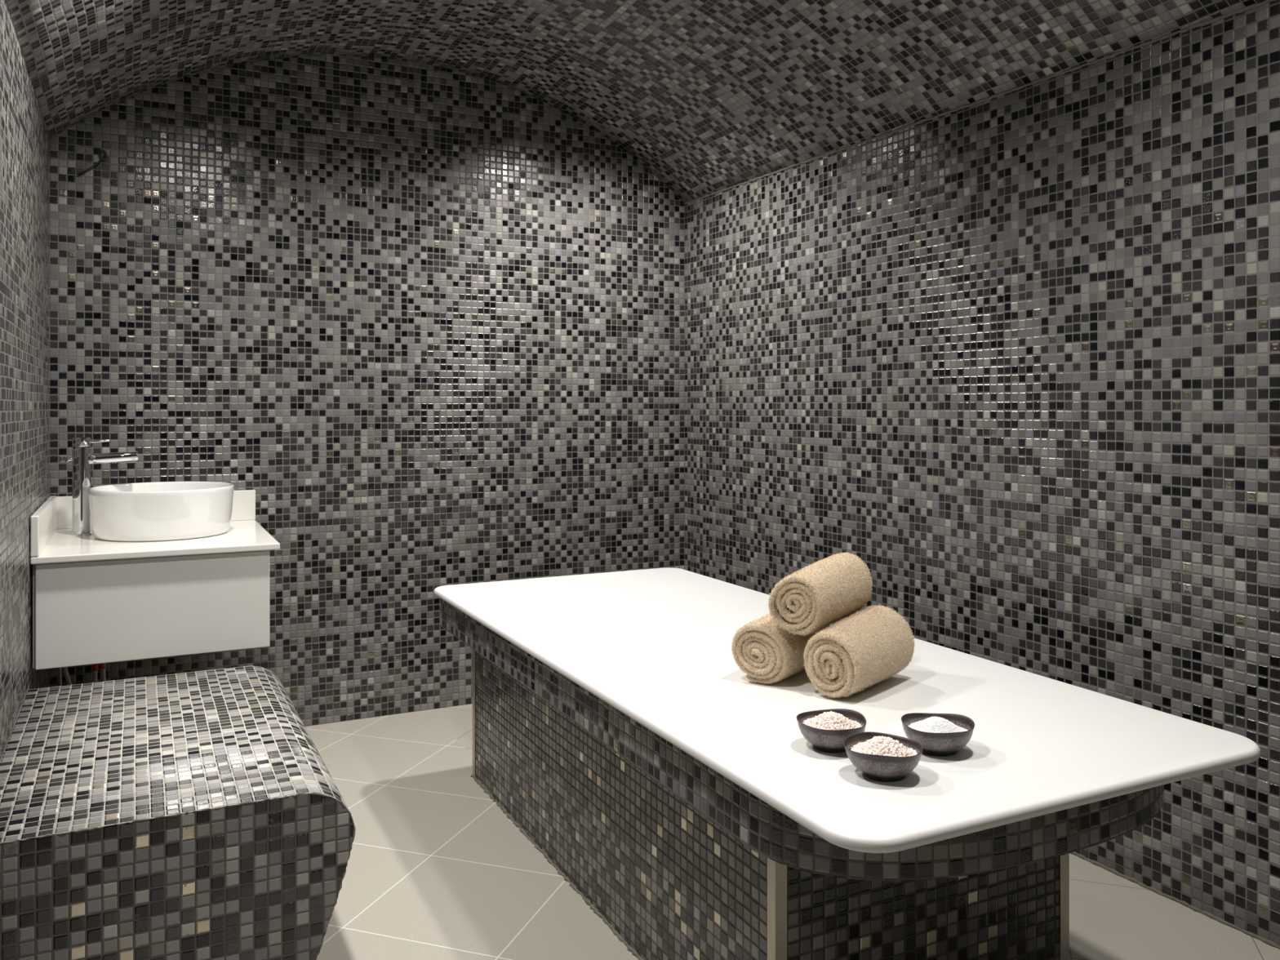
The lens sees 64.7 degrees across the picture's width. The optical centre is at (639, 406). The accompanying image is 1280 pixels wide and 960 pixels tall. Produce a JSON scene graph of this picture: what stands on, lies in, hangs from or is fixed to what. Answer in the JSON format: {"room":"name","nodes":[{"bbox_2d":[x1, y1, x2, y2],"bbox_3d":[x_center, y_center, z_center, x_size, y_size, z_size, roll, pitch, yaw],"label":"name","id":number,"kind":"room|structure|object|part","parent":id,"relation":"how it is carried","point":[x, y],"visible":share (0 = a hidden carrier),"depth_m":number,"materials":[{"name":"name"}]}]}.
{"room":"spa","nodes":[
{"label":"spa","id":0,"kind":"room"},
{"bbox_2d":[0,0,49,760],"bbox_3d":[-0.825,0.142,0.997,0.080,2.036,5.120,0,0,-27],"label":"wall","id":1,"kind":"structure","parent":0,"point":[24,140],"depth_m":2.46,"materials":[{"name":"tile"}]},
{"bbox_2d":[30,495,57,556],"bbox_3d":[-1.760,0.345,2.986,0.020,0.110,0.679,0,0,-27],"label":"backsplash","id":2,"kind":"structure","parent":1,"relation":"attached to","point":[43,522],"depth_m":2.82,"materials":[{"name":"beige stone"}]},
{"bbox_2d":[32,550,269,670],"bbox_3d":[-1.508,0.562,3.136,0.601,0.286,0.678,0,0,-27],"label":"vanity cabinet","id":3,"kind":"object","parent":1,"relation":"attached to","point":[88,612],"visible":0.8,"depth_m":2.82,"materials":[{"name":"white paint"}]},
{"bbox_2d":[58,667,62,685],"bbox_3d":[-1.712,0.908,2.990,0.008,0.405,0.049,0,0,-15],"label":"hose","id":4,"kind":"object","parent":3,"relation":"hanging from","point":[60,668],"visible":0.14,"depth_m":2.97,"materials":[{"name":"grey metal"}]},
{"bbox_2d":[62,666,71,684],"bbox_3d":[-1.689,0.918,3.044,0.015,0.427,0.124,0,0,43],"label":"hose","id":5,"kind":"object","parent":3,"relation":"hanging from","point":[64,668],"visible":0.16,"depth_m":3.01,"materials":[{"name":"grey metal"}]},
{"bbox_2d":[92,663,98,682],"bbox_3d":[-1.637,0.914,3.037,0.017,0.415,0.073,0,0,-27],"label":"hose","id":6,"kind":"object","parent":3,"relation":"hanging from","point":[95,667],"visible":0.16,"depth_m":3.01,"materials":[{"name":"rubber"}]},
{"bbox_2d":[99,662,106,681],"bbox_3d":[-1.615,0.913,3.047,0.018,0.416,0.074,0,0,-15],"label":"hose","id":7,"kind":"object","parent":3,"relation":"hanging from","point":[102,666],"visible":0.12,"depth_m":3.02,"materials":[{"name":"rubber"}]},
{"bbox_2d":[30,489,279,564],"bbox_3d":[-1.492,0.354,3.132,0.629,0.129,0.701,0,0,-27],"label":"countertop","id":8,"kind":"structure","parent":3,"relation":"on","point":[51,541],"depth_m":2.94,"materials":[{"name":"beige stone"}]},
{"bbox_2d":[65,437,137,535],"bbox_3d":[-1.693,0.247,3.179,0.204,0.304,0.060,0,0,-27],"label":"tap","id":9,"kind":"object","parent":8,"relation":"on","point":[82,459],"visible":1,"depth_m":3.13,"materials":[{"name":"silver metal"}]},
{"bbox_3d":[-1.773,0.166,3.139,0.025,0.015,0.012,0,0,-27],"label":"waste knob","id":10,"kind":"part","parent":9,"relation":"part of","materials":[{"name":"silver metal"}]},
{"bbox_3d":[-1.700,0.108,3.175,0.058,0.012,0.008,0,0,-27],"label":"lever","id":11,"kind":"part","parent":9,"relation":"part of","materials":[{"name":"silver metal"}]},
{"bbox_3d":[-1.664,0.160,3.193,0.139,0.039,0.033,0,0,-27],"label":"spout","id":12,"kind":"part","parent":9,"relation":"part of","materials":[{"name":"silver metal"}]},
{"bbox_2d":[88,481,234,541],"bbox_3d":[-1.497,0.324,3.170,0.414,0.150,0.414,0,0,-27],"label":"washbasin","id":13,"kind":"object","parent":8,"relation":"in","point":[159,511],"visible":1,"depth_m":3.01,"materials":[{"name":"white ceramic"}]},
{"bbox_2d":[49,55,684,726],"bbox_3d":[-0.888,-0.075,3.871,2.375,2.471,0.080,0,0,-27],"label":"wall","id":14,"kind":"structure","parent":0,"point":[433,317],"depth_m":3.77,"materials":[{"name":"grey tile"}]},
{"bbox_2d":[77,149,106,176],"bbox_3d":[-1.817,-0.809,3.350,0.086,0.094,0.011,0,0,-23],"label":"wall hook","id":15,"kind":"object","parent":14,"relation":"attached to","point":[102,150],"visible":1,"depth_m":3.36,"materials":[{"name":"black metal"}]},
{"bbox_2d":[56,489,255,528],"bbox_3d":[-1.644,0.347,3.436,0.629,0.106,0.021,0,0,-27],"label":"backsplash","id":16,"kind":"structure","parent":14,"relation":"attached to","point":[244,500],"depth_m":3.54,"materials":[{"name":"beige stone"}]},
{"bbox_2d":[4,0,1265,203],"bbox_3d":[0.335,-1.133,1.576,2.615,0.515,5.122,0,0,-27],"label":"ceiling","id":17,"kind":"structure","parent":0,"point":[709,96],"depth_m":3.21,"materials":[{"name":"tile"}]},
{"bbox_2d":[305,703,1279,959],"bbox_3d":[0.336,1.200,1.576,2.716,0.080,5.320,0,0,-27],"label":"floor","id":18,"kind":"structure","parent":0,"point":[436,869],"depth_m":2.44,"materials":[{"name":"tile"}]},
{"bbox_2d":[0,666,355,959],"bbox_3d":[-1.072,0.947,2.293,0.634,0.428,1.059,0,0,-27],"label":"tiled bench","id":19,"kind":"object","parent":18,"relation":"on","point":[190,815],"visible":1,"depth_m":1.90,"materials":[{"name":"tile"}]},
{"bbox_3d":[-1.074,0.948,2.295,0.632,0.425,1.055,0,0,-27],"label":"seat","id":20,"kind":"part","parent":19,"relation":"part of","materials":[{"name":"tile"}]},
{"bbox_3d":[-0.842,0.948,1.831,0.632,0.424,0.021,0,0,-27],"label":"panel","id":21,"kind":"part","parent":19,"relation":"part of","materials":[{"name":"tile"}]},
{"bbox_2d":[434,567,1260,959],"bbox_3d":[0.205,0.869,2.455,0.890,0.598,2.130,0,0,-27],"label":"massage table","id":22,"kind":"object","parent":18,"relation":"on","point":[684,798],"visible":1,"depth_m":1.89,"materials":[{"name":"white stone"}]},
{"bbox_3d":[-0.510,0.927,3.165,0.024,0.464,0.024,0,0,-27],"label":"corner trim","id":23,"kind":"part","parent":22,"relation":"part of","materials":[{"name":"metal"}]},
{"bbox_3d":[0.229,0.927,1.684,0.024,0.464,0.024,0,0,-27],"label":"corner trim","id":24,"kind":"part","parent":22,"relation":"part of","materials":[{"name":"metal"}]},
{"bbox_2d":[730,613,829,684],"bbox_3d":[0.305,0.504,2.158,0.141,0.135,0.244,0,0,35],"label":"rolled towel","id":25,"kind":"object","parent":22,"relation":"on","point":[766,651],"visible":0.61,"depth_m":2.07,"materials":[{"name":"beige fabric"}]},
{"bbox_2d":[796,708,866,752],"bbox_3d":[0.323,0.545,1.692,0.119,0.049,0.116,0,0,-27],"label":"bowl","id":26,"kind":"object","parent":22,"relation":"on","point":[825,740],"visible":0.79,"depth_m":1.66,"materials":[{"name":"grey ceramic"}]},
{"bbox_2d":[802,711,862,729],"bbox_3d":[0.321,0.528,1.693,0.107,0.034,0.104,0,0,-27],"label":"salt","id":27,"kind":"object","parent":26,"relation":"on","point":[831,720],"visible":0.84,"depth_m":1.68,"materials":[{"name":"white food"}]},
{"bbox_2d":[803,604,915,697],"bbox_3d":[0.444,0.495,2.058,0.149,0.151,0.257,0,0,39],"label":"rolled towel","id":28,"kind":"object","parent":22,"relation":"on","point":[872,644],"visible":1,"depth_m":1.99,"materials":[{"name":"beige fabric"}]},
{"bbox_2d":[767,551,872,635],"bbox_3d":[0.377,0.386,2.106,0.140,0.145,0.240,0,0,38],"label":"rolled towel","id":29,"kind":"object","parent":28,"relation":"on","point":[806,601],"visible":0.99,"depth_m":2.04,"materials":[{"name":"beige fabric"}]},
{"bbox_2d":[843,731,923,781],"bbox_3d":[0.378,0.545,1.562,0.118,0.049,0.116,0,0,-27],"label":"bowl","id":30,"kind":"object","parent":22,"relation":"on","point":[877,767],"visible":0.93,"depth_m":1.53,"materials":[{"name":"grey ceramic"}]},
{"bbox_2d":[850,735,917,756],"bbox_3d":[0.377,0.528,1.564,0.104,0.034,0.103,0,0,-27],"label":"salt","id":31,"kind":"object","parent":30,"relation":"on","point":[877,745],"visible":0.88,"depth_m":1.55,"materials":[{"name":"white food"}]},
{"bbox_2d":[901,712,974,755],"bbox_3d":[0.494,0.545,1.677,0.120,0.048,0.114,0,0,-27],"label":"bowl","id":32,"kind":"object","parent":22,"relation":"on","point":[933,744],"visible":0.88,"depth_m":1.64,"materials":[{"name":"grey ceramic"}]},
{"bbox_2d":[907,715,968,733],"bbox_3d":[0.493,0.530,1.676,0.102,0.029,0.102,0,0,1],"label":"salt","id":33,"kind":"object","parent":32,"relation":"on","point":[935,724],"visible":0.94,"depth_m":1.66,"materials":[{"name":"white food"}]},
{"bbox_3d":[0.824,0.927,1.981,0.024,0.464,0.024,0,0,-27],"label":"corner trim","id":34,"kind":"part","parent":22,"relation":"part of","materials":[{"name":"metal"}]},
{"bbox_2d":[684,0,1279,946],"bbox_3d":[1.435,0.142,2.124,0.080,2.036,5.124,0,0,-28],"label":"wall","id":35,"kind":"structure","parent":0,"point":[1013,357],"depth_m":2.69,"materials":[{"name":"tile"}]},
{"bbox_2d":[684,0,1275,204],"bbox_3d":[0.950,-0.877,2.945,0.014,0.014,3.223,0,0,-28],"label":"trim","id":36,"kind":"structure","parent":35,"relation":"attached to","point":[1255,5],"depth_m":2.77,"materials":[{"name":"tile"}]},
{"bbox_2d":[1070,851,1279,949],"bbox_3d":[0.880,1.158,3.076,0.015,0.016,2.921,0,0,-28],"label":"trim","id":37,"kind":"structure","parent":35,"relation":"attached to","point":[1153,889],"depth_m":2.36,"materials":[{"name":"tile"}]}
]}

